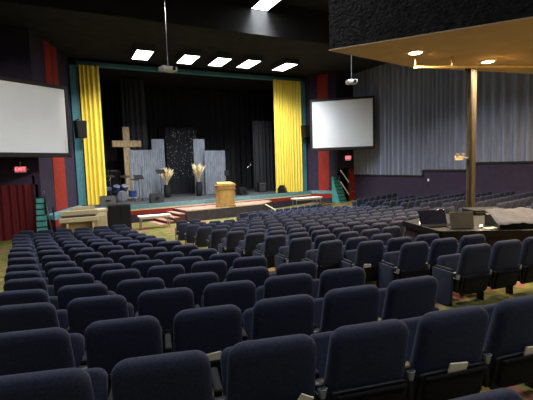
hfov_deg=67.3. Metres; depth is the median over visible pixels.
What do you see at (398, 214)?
chair
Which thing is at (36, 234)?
chair
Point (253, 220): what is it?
chair
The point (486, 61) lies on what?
recessed light
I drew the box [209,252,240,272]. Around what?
chair
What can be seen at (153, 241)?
chair
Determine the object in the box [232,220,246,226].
chair
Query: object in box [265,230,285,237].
chair
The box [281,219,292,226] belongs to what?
chair
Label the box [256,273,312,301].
chair
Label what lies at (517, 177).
wall
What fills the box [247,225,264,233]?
chair
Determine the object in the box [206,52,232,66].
ceiling light
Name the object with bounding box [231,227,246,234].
chair
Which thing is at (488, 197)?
chair
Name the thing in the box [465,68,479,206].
support column
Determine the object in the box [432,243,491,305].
chair
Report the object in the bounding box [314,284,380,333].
chair
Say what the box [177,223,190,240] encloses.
chair
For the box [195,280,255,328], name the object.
chair
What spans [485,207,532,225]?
cloth
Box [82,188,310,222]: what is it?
stage
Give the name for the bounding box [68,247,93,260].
chair
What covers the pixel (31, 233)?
chair
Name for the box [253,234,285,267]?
chair
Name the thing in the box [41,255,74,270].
chair
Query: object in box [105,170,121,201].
shield
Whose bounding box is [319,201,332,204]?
side table
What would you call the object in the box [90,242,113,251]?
chair
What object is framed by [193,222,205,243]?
chair
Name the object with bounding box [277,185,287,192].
floor monitor
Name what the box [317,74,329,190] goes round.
trim
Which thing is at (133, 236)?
chair
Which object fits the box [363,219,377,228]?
chair
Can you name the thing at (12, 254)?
chair
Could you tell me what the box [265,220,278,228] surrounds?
chair
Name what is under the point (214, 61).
diffuser
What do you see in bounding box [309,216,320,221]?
chair
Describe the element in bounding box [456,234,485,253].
chair
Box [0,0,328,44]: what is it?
ceiling beam
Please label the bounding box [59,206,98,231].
piano
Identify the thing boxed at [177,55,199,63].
diffuser
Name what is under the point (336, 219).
chair
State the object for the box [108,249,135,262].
chair
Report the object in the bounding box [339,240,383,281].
chair
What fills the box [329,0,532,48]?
wall
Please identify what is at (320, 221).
chair
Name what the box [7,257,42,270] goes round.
chair
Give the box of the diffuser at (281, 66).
[273,63,296,70]
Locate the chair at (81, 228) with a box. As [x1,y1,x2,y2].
[75,227,92,232]
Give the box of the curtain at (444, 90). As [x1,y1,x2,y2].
[422,69,467,169]
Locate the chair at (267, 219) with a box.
[263,218,275,225]
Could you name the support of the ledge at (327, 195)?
on the floor
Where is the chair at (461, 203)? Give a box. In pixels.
[456,200,464,211]
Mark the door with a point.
(350, 171)
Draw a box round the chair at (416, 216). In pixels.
[404,214,418,236]
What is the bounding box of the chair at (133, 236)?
[127,233,145,239]
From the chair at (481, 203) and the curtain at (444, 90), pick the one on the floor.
the chair at (481, 203)
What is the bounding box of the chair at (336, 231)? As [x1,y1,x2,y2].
[332,227,349,238]
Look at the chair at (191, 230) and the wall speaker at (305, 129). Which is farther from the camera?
the wall speaker at (305, 129)
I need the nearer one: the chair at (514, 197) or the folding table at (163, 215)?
the chair at (514, 197)
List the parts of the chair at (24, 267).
backrest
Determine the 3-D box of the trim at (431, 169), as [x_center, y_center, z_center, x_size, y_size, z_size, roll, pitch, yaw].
[9.787,-1.450,21.583,0.260,0.400,3.360,-4,6,-26]
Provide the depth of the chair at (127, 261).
5.82 m
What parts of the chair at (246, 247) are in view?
panel, seat, backrest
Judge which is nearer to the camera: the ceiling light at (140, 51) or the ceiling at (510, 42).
the ceiling at (510, 42)
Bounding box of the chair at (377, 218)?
[368,216,380,222]
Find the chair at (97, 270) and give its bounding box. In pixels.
[90,263,124,281]
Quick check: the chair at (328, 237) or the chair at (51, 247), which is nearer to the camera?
the chair at (328, 237)
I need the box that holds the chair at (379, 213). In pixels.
[371,212,381,218]
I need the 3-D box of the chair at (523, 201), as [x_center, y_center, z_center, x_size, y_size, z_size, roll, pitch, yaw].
[8.666,0.380,13.864,0.495,0.909,0.499,-5,6,-34]
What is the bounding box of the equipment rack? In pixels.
[462,207,504,215]
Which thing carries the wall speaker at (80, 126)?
attached to the wall at (46, 184)
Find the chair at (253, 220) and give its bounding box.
[247,219,261,226]
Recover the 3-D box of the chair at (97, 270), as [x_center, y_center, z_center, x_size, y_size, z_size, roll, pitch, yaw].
[-2.096,1.263,5.388,0.513,0.909,0.501,-2,5,-9]
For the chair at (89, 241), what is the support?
on the floor
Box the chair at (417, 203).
[414,200,421,206]
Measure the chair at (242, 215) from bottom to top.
0.909 m
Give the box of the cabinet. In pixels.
[95,208,107,225]
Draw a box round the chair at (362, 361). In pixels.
[310,319,408,399]
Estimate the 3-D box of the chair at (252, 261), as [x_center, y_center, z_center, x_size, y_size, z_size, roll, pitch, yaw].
[-0.227,1.142,5.201,0.597,0.909,0.501,-3,5,-14]
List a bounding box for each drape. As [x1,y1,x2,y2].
[78,64,106,204]
[78,83,267,197]
[120,78,148,149]
[252,121,275,191]
[273,79,302,192]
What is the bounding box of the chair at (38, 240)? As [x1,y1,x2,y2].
[35,239,53,248]
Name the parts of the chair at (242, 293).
backrest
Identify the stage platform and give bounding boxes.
[173,200,275,221]
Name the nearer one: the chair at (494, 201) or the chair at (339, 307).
the chair at (339, 307)
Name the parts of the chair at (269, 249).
panel, seat, backrest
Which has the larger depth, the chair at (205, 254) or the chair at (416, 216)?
the chair at (416, 216)
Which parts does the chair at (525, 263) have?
leg, backrest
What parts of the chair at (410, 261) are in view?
panel, armrest, seat, leg, backrest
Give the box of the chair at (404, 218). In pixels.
[394,216,406,235]
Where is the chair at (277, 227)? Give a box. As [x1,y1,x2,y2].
[265,226,283,236]
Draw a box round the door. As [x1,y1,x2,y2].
[347,168,354,200]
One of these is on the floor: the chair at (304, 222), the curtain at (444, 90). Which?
the chair at (304, 222)
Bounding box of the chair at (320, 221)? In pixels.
[317,218,329,224]
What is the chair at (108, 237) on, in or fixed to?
on the floor
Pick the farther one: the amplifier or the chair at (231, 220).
the amplifier
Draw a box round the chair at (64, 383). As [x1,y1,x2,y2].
[0,368,107,399]
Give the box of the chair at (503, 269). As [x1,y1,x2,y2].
[476,239,521,299]
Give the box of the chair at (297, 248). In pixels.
[275,237,311,271]
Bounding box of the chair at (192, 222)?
[190,219,200,224]
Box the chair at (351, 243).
[342,236,368,257]
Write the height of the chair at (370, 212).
0.909 m
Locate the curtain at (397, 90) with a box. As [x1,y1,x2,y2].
[353,63,422,174]
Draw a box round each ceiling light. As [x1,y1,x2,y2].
[130,43,154,60]
[175,49,200,64]
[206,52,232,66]
[235,54,262,68]
[250,0,280,10]
[271,58,298,71]
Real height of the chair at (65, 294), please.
0.909 m
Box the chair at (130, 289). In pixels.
[117,277,166,316]
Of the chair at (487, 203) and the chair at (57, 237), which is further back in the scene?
the chair at (487, 203)
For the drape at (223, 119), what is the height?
8.000 m
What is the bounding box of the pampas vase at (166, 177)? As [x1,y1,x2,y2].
[159,167,173,197]
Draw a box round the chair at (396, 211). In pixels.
[393,210,402,215]
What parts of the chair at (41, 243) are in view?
backrest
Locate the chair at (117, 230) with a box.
[114,227,131,234]
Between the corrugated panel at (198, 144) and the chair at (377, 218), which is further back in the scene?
the corrugated panel at (198, 144)
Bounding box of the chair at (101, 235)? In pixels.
[98,232,116,238]
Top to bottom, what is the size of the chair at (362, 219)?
0.909 m
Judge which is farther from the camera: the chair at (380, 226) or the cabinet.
the cabinet
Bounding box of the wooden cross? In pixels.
[111,127,140,198]
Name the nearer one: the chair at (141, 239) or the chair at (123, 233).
the chair at (141, 239)
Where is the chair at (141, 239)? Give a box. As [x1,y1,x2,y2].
[136,235,155,242]
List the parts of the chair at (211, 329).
armrest, backrest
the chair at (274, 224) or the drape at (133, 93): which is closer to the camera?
the chair at (274, 224)
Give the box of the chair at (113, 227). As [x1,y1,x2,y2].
[111,224,126,231]
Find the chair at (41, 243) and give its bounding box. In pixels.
[37,242,61,249]
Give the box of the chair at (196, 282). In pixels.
[173,272,218,307]
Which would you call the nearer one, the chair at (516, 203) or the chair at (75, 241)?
the chair at (75, 241)
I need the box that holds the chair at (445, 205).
[433,202,449,208]
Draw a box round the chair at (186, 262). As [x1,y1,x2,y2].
[171,256,203,273]
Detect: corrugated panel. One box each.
[129,150,157,198]
[151,139,165,195]
[193,139,205,193]
[204,150,225,193]
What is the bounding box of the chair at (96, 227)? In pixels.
[93,226,108,233]
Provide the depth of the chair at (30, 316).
3.22 m
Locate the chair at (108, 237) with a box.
[104,235,122,241]
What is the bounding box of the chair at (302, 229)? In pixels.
[286,227,305,239]
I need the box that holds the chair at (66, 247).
[63,244,86,254]
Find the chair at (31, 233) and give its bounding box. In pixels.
[18,231,34,237]
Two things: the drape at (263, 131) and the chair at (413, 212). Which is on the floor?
the chair at (413, 212)
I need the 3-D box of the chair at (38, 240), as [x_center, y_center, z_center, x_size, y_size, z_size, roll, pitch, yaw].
[-5.669,1.437,10.428,0.602,0.909,0.499,-1,5,3]
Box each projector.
[158,0,177,72]
[346,55,357,84]
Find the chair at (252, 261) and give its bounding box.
[229,256,266,269]
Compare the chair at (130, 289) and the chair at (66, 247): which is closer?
the chair at (130, 289)
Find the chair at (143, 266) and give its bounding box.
[131,259,164,277]
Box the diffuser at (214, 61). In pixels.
[209,58,230,65]
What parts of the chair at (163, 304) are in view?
backrest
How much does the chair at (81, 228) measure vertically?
0.909 m
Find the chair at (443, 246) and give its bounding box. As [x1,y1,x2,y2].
[426,237,457,275]
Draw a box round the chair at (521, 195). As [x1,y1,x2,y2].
[518,193,524,199]
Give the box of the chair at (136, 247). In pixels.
[128,243,152,254]
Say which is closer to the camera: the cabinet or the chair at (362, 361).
the chair at (362, 361)
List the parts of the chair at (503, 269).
leg, backrest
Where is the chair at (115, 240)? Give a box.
[111,237,131,244]
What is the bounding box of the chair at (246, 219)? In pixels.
[238,218,248,223]
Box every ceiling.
[0,3,387,92]
[279,0,328,11]
[329,16,532,73]
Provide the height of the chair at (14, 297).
0.909 m
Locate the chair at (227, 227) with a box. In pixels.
[215,225,229,231]
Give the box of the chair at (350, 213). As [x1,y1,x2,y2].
[345,212,356,218]
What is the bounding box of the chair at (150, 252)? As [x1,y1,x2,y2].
[140,247,166,259]
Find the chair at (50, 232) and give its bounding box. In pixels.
[37,230,53,236]
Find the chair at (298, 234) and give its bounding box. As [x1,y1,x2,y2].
[286,232,308,245]
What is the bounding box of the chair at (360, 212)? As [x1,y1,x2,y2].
[357,211,367,217]
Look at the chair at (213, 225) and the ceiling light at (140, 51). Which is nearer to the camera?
the chair at (213, 225)
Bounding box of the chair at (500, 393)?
[450,388,522,399]
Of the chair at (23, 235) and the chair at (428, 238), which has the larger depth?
the chair at (23, 235)
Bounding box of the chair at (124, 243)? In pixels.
[117,240,139,249]
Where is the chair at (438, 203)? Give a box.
[434,200,441,207]
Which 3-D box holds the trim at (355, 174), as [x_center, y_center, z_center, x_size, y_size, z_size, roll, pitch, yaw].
[7.702,-1.585,25.790,0.260,0.100,6.209,-4,6,-26]
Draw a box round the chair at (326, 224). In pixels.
[322,221,335,228]
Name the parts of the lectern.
cornice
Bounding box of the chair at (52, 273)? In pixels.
[48,267,83,284]
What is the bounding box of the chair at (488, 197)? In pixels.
[485,195,491,199]
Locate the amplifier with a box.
[257,182,266,191]
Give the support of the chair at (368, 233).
on the floor
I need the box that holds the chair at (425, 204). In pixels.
[412,202,427,208]
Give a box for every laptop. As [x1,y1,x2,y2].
[418,209,449,227]
[447,212,473,228]
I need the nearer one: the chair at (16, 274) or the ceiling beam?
the chair at (16, 274)
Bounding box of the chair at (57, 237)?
[55,235,73,242]
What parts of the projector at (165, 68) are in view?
casing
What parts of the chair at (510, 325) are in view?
leg, seat, leg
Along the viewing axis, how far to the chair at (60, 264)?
5.66 m
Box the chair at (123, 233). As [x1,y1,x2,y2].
[120,230,138,236]
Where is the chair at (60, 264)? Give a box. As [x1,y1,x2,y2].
[44,261,82,277]
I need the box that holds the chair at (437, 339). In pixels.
[400,305,488,399]
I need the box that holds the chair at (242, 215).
[236,212,247,220]
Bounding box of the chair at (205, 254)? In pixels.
[189,248,217,260]
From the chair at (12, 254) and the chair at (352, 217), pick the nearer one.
the chair at (12, 254)
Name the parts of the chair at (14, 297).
backrest, seat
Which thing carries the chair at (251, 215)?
on the floor
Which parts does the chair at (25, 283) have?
seat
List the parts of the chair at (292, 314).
armrest, seat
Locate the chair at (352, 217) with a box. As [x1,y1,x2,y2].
[346,215,357,221]
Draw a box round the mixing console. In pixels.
[484,213,532,229]
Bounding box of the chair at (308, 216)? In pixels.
[303,214,312,219]
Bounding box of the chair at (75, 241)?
[62,240,82,250]
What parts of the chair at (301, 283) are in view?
seat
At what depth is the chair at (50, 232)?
14.74 m
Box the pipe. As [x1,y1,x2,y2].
[413,56,532,68]
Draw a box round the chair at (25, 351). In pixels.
[0,327,84,375]
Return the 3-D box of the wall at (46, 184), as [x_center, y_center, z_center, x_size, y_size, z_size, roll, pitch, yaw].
[-10.419,-2.933,19.837,0.120,9.294,4.709,-2,5,-7]
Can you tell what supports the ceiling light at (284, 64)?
attached to the ceiling at (74, 34)
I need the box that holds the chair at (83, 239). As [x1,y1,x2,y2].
[81,236,100,245]
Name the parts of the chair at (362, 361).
leg, seat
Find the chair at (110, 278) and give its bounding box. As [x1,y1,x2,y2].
[101,269,142,294]
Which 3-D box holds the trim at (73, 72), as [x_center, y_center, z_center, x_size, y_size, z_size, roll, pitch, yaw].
[-3.947,-4.130,25.412,15.010,7.930,0.300,-4,6,-26]
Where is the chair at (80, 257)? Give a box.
[75,252,102,267]
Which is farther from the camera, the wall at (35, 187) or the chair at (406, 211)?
the wall at (35, 187)
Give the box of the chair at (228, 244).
[218,230,244,253]
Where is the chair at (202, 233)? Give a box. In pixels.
[194,226,211,246]
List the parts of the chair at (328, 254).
seat, backrest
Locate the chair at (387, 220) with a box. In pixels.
[379,218,392,226]
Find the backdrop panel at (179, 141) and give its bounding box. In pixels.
[165,128,195,193]
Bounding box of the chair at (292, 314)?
[242,294,314,341]
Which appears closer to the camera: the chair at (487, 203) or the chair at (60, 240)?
the chair at (60, 240)
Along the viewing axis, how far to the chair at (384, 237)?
6.43 m
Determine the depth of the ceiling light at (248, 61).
22.86 m
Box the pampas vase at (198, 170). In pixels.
[192,164,205,195]
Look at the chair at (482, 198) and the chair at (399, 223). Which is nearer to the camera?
the chair at (399, 223)
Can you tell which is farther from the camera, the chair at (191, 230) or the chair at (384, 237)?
the chair at (191, 230)
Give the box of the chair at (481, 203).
[477,201,484,206]
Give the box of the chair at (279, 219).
[277,216,288,222]
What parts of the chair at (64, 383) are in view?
seat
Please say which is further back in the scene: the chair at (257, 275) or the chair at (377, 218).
the chair at (377, 218)
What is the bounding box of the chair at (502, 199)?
[498,197,505,202]
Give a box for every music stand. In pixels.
[133,175,143,201]
[155,169,165,198]
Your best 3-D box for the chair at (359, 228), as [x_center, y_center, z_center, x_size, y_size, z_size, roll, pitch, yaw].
[1.861,0.959,8.477,0.500,0.909,0.501,-4,6,-26]
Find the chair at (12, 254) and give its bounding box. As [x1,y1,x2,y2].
[8,251,38,263]
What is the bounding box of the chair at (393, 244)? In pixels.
[376,237,412,286]
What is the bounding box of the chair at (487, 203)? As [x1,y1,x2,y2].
[484,200,491,206]
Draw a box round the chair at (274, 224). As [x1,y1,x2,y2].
[265,223,282,232]
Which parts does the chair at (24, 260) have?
backrest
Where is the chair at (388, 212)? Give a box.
[382,211,392,215]
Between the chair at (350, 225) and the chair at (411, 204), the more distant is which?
the chair at (411, 204)
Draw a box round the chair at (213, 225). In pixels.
[203,223,215,229]
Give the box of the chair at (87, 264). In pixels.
[82,258,113,272]
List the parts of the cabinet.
door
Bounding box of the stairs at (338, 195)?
[332,170,348,202]
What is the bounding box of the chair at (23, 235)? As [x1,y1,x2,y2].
[13,234,33,241]
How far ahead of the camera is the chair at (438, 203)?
16.70 m
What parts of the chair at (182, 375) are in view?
armrest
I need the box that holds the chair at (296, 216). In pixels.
[290,215,300,221]
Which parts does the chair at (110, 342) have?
armrest, backrest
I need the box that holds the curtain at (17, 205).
[0,184,36,240]
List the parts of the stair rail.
post, post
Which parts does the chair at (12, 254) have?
backrest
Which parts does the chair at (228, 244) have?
panel, backrest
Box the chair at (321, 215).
[315,213,324,218]
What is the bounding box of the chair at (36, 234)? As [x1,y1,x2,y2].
[33,233,53,239]
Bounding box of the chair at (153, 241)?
[144,238,165,246]
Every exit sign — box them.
[12,162,27,172]
[344,153,351,160]
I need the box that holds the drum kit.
[109,175,138,201]
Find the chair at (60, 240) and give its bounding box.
[58,238,76,246]
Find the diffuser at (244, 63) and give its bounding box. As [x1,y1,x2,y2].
[238,60,260,67]
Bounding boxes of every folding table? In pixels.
[137,213,170,229]
[291,196,322,206]
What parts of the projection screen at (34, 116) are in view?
screen frame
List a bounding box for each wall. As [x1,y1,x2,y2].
[0,25,39,185]
[28,28,77,213]
[32,175,38,226]
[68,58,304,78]
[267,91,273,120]
[305,72,337,190]
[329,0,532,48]
[336,72,353,168]
[338,168,346,197]
[355,163,532,199]
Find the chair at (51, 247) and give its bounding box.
[36,245,59,255]
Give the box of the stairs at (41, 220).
[36,197,46,230]
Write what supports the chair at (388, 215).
on the floor
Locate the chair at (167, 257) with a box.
[155,251,183,264]
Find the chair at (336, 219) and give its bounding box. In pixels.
[332,217,343,223]
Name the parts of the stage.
panel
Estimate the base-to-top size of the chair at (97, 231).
0.909 m
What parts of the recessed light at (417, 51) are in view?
lamp glass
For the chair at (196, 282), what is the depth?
4.07 m
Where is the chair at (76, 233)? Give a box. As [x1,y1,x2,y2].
[74,230,90,238]
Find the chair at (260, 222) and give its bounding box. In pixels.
[247,221,262,230]
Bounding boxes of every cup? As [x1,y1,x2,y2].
[317,386,326,398]
[406,369,414,380]
[482,353,491,363]
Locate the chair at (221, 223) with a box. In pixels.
[219,222,231,228]
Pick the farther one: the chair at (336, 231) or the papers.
the chair at (336, 231)
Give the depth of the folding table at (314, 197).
25.51 m
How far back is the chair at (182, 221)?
15.09 m
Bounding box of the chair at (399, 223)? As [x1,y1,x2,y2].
[389,220,403,236]
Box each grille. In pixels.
[77,121,86,136]
[109,206,119,230]
[120,205,130,227]
[260,184,265,191]
[305,126,309,136]
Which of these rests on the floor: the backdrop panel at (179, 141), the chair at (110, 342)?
the chair at (110, 342)
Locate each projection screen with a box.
[0,28,71,156]
[310,79,374,150]
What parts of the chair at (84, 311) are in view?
seat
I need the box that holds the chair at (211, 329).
[164,304,241,387]
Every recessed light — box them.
[406,49,424,54]
[479,59,496,63]
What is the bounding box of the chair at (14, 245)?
[12,244,36,252]
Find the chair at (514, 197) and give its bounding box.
[512,194,518,200]
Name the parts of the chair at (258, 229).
backrest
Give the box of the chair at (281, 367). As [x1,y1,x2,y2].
[211,334,316,399]
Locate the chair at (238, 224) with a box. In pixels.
[230,223,246,230]
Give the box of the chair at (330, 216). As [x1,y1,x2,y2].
[322,214,333,220]
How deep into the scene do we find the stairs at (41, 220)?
17.14 m
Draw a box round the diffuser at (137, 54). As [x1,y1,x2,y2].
[132,50,152,59]
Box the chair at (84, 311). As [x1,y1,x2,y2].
[66,295,133,350]
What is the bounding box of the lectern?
[214,181,235,206]
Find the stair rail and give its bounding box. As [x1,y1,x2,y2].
[43,191,55,232]
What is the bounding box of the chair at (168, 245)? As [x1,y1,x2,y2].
[157,241,181,251]
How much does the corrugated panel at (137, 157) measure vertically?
3.177 m
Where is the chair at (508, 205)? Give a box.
[504,201,512,208]
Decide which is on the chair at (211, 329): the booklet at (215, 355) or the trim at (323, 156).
the booklet at (215, 355)
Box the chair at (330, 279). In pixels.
[313,267,365,298]
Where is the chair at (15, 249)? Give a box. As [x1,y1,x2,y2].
[10,247,37,256]
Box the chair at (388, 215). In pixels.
[382,214,393,220]
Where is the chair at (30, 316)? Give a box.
[0,302,68,332]
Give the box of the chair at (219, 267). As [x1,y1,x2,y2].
[191,260,226,281]
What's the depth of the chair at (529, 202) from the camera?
13.88 m
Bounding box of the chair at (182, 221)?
[175,220,187,239]
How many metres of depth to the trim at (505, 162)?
18.56 m
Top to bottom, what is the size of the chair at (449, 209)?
0.909 m
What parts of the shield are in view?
clear pane, clear pane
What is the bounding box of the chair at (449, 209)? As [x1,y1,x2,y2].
[446,206,454,213]
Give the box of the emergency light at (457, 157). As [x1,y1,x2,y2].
[455,153,467,159]
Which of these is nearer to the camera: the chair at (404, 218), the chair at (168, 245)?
the chair at (168, 245)
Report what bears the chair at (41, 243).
on the floor
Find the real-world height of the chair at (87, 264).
0.909 m
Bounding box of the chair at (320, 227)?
[307,225,325,236]
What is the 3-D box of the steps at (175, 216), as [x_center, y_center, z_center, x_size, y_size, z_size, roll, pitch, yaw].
[-5.741,0.985,22.097,1.390,0.620,3.044,-5,6,-35]
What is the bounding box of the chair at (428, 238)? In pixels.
[415,233,439,246]
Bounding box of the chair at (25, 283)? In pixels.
[3,277,54,296]
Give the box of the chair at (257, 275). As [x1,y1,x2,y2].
[223,266,268,288]
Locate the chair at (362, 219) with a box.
[354,217,366,224]
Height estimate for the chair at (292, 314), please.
0.909 m
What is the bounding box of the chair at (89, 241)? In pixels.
[86,239,107,246]
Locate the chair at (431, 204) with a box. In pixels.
[428,201,434,208]
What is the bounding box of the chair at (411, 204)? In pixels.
[407,201,414,208]
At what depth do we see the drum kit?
24.60 m
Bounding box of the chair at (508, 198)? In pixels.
[505,196,511,201]
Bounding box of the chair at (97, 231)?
[94,229,111,235]
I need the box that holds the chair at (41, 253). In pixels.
[38,249,64,263]
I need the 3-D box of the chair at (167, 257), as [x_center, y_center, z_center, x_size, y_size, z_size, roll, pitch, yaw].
[-1.495,1.213,6.171,0.511,0.909,0.501,-3,5,-11]
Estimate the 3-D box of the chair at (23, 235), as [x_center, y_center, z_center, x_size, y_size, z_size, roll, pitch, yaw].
[-7.951,1.553,13.169,0.653,0.909,0.499,-2,5,0]
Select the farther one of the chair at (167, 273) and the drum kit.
the drum kit
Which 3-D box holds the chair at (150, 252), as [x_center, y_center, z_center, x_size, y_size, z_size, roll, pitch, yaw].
[-1.936,1.232,6.936,0.530,0.909,0.501,-2,5,-8]
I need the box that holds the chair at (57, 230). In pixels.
[56,229,73,235]
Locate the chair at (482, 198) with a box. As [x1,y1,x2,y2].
[479,196,485,200]
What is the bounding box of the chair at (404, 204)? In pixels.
[394,202,407,211]
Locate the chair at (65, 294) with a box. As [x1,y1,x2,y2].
[57,283,115,309]
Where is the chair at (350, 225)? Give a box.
[346,221,360,230]
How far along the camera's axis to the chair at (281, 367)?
2.09 m
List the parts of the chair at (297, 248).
panel, seat, backrest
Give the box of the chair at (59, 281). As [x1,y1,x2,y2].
[53,273,101,295]
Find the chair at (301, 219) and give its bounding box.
[295,217,306,223]
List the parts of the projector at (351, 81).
casing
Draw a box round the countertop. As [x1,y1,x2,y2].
[406,214,532,230]
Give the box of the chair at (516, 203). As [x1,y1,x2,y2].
[511,199,519,208]
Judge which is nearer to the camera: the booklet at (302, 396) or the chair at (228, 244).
the booklet at (302, 396)
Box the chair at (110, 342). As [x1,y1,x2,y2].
[78,315,162,395]
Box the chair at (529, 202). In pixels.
[525,197,532,206]
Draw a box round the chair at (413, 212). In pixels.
[406,211,416,218]
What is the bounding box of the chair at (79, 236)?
[77,233,94,240]
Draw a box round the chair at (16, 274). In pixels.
[4,270,48,284]
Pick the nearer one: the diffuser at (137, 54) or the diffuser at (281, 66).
the diffuser at (137, 54)
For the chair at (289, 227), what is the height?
0.909 m
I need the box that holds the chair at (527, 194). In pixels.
[524,192,530,197]
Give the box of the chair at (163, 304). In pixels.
[135,287,194,353]
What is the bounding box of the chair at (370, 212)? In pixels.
[368,210,377,216]
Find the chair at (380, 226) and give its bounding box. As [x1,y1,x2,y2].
[371,222,387,232]
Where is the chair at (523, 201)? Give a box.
[519,198,526,206]
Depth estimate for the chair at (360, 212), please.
13.30 m
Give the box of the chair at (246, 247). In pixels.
[235,232,264,256]
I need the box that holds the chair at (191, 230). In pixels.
[185,224,199,244]
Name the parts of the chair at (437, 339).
leg, seat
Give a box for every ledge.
[47,205,81,232]
[309,190,331,201]
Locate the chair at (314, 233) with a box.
[310,229,329,242]
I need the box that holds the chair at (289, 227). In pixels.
[286,224,301,234]
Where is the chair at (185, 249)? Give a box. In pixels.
[172,244,197,256]
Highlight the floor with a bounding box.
[0,198,532,399]
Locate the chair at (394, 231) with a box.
[380,226,399,237]
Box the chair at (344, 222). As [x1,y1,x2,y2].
[338,219,351,226]
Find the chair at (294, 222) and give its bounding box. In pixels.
[284,221,298,230]
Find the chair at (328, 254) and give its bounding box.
[301,240,342,278]
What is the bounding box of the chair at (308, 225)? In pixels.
[304,222,319,231]
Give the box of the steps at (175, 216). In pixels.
[149,211,185,224]
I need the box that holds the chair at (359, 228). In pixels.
[352,224,369,235]
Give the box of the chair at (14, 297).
[0,289,58,309]
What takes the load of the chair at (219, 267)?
on the floor
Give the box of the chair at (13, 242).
[12,241,35,248]
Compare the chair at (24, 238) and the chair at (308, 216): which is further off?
the chair at (308, 216)
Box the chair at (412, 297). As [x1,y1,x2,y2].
[378,275,438,320]
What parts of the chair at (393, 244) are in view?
backrest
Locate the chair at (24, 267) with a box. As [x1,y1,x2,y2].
[6,264,45,277]
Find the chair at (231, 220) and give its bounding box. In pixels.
[224,219,234,225]
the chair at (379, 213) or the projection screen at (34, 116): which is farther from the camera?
the projection screen at (34, 116)
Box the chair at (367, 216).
[359,214,369,219]
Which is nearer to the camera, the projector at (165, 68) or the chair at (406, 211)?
the chair at (406, 211)
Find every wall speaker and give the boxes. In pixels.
[73,118,86,138]
[301,124,309,137]
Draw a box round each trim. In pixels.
[43,39,67,211]
[68,60,306,204]
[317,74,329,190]
[355,174,422,176]
[422,169,465,175]
[475,161,532,169]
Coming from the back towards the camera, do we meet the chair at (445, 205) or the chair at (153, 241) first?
the chair at (445, 205)
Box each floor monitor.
[99,195,115,205]
[149,193,163,202]
[236,187,246,194]
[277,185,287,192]
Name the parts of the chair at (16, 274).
backrest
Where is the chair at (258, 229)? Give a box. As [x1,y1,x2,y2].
[245,228,264,237]
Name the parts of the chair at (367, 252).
panel, armrest, seat, backrest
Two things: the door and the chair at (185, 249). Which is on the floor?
the chair at (185, 249)
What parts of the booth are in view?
panel, edge trim, panel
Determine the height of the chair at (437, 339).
0.909 m
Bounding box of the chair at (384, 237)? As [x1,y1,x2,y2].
[370,233,391,245]
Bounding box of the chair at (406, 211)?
[403,209,412,213]
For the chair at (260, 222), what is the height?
0.909 m
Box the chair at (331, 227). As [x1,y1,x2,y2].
[328,223,343,233]
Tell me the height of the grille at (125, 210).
1.346 m
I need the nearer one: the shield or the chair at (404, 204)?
the chair at (404, 204)
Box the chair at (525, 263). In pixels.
[505,237,532,293]
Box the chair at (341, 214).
[335,213,345,218]
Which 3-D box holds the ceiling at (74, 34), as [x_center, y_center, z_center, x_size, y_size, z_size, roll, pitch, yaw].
[-4.521,-8.322,24.923,22.200,0.200,14.180,-4,6,-26]
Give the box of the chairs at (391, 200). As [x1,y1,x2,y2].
[267,193,464,212]
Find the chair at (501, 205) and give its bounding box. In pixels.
[496,202,504,207]
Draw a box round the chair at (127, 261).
[119,254,149,268]
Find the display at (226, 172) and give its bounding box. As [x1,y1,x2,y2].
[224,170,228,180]
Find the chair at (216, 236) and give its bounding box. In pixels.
[206,228,227,251]
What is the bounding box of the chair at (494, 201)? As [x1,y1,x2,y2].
[491,198,498,206]
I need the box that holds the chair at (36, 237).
[33,236,54,244]
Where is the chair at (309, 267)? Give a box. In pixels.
[269,261,316,278]
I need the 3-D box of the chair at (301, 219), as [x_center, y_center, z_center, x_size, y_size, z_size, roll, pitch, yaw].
[0.963,0.969,12.321,0.495,0.909,0.499,-4,6,-27]
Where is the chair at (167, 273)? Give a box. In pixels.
[147,264,184,288]
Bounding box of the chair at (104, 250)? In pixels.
[98,245,123,257]
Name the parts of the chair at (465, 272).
panel, armrest, seat, leg, backrest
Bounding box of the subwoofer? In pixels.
[107,203,131,230]
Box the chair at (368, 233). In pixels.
[359,228,379,240]
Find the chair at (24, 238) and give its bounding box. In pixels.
[12,237,33,244]
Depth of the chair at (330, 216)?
12.57 m
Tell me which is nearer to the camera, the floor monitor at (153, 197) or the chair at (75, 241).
the chair at (75, 241)
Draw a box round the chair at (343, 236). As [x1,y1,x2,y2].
[336,231,358,244]
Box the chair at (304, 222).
[301,220,314,226]
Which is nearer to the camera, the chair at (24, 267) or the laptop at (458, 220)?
the chair at (24, 267)
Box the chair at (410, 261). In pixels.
[378,241,428,288]
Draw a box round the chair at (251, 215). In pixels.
[246,213,257,221]
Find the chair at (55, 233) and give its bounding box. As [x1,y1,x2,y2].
[53,232,73,239]
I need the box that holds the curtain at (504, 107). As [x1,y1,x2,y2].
[476,71,532,161]
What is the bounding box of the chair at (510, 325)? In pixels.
[480,294,532,389]
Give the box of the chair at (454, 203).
[441,201,457,211]
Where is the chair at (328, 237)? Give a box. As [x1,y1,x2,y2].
[311,234,335,249]
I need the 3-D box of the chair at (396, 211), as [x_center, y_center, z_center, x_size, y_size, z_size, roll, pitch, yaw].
[4.033,0.759,12.747,0.495,0.909,0.499,-5,6,-34]
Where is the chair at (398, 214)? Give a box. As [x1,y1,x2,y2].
[394,213,405,217]
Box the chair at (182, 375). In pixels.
[108,350,212,399]
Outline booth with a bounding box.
[403,214,532,248]
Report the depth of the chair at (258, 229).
9.04 m
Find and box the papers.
[483,227,497,229]
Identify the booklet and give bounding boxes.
[206,351,221,360]
[298,393,313,399]
[448,362,467,372]
[524,346,532,355]
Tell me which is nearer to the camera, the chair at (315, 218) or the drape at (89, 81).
the chair at (315, 218)

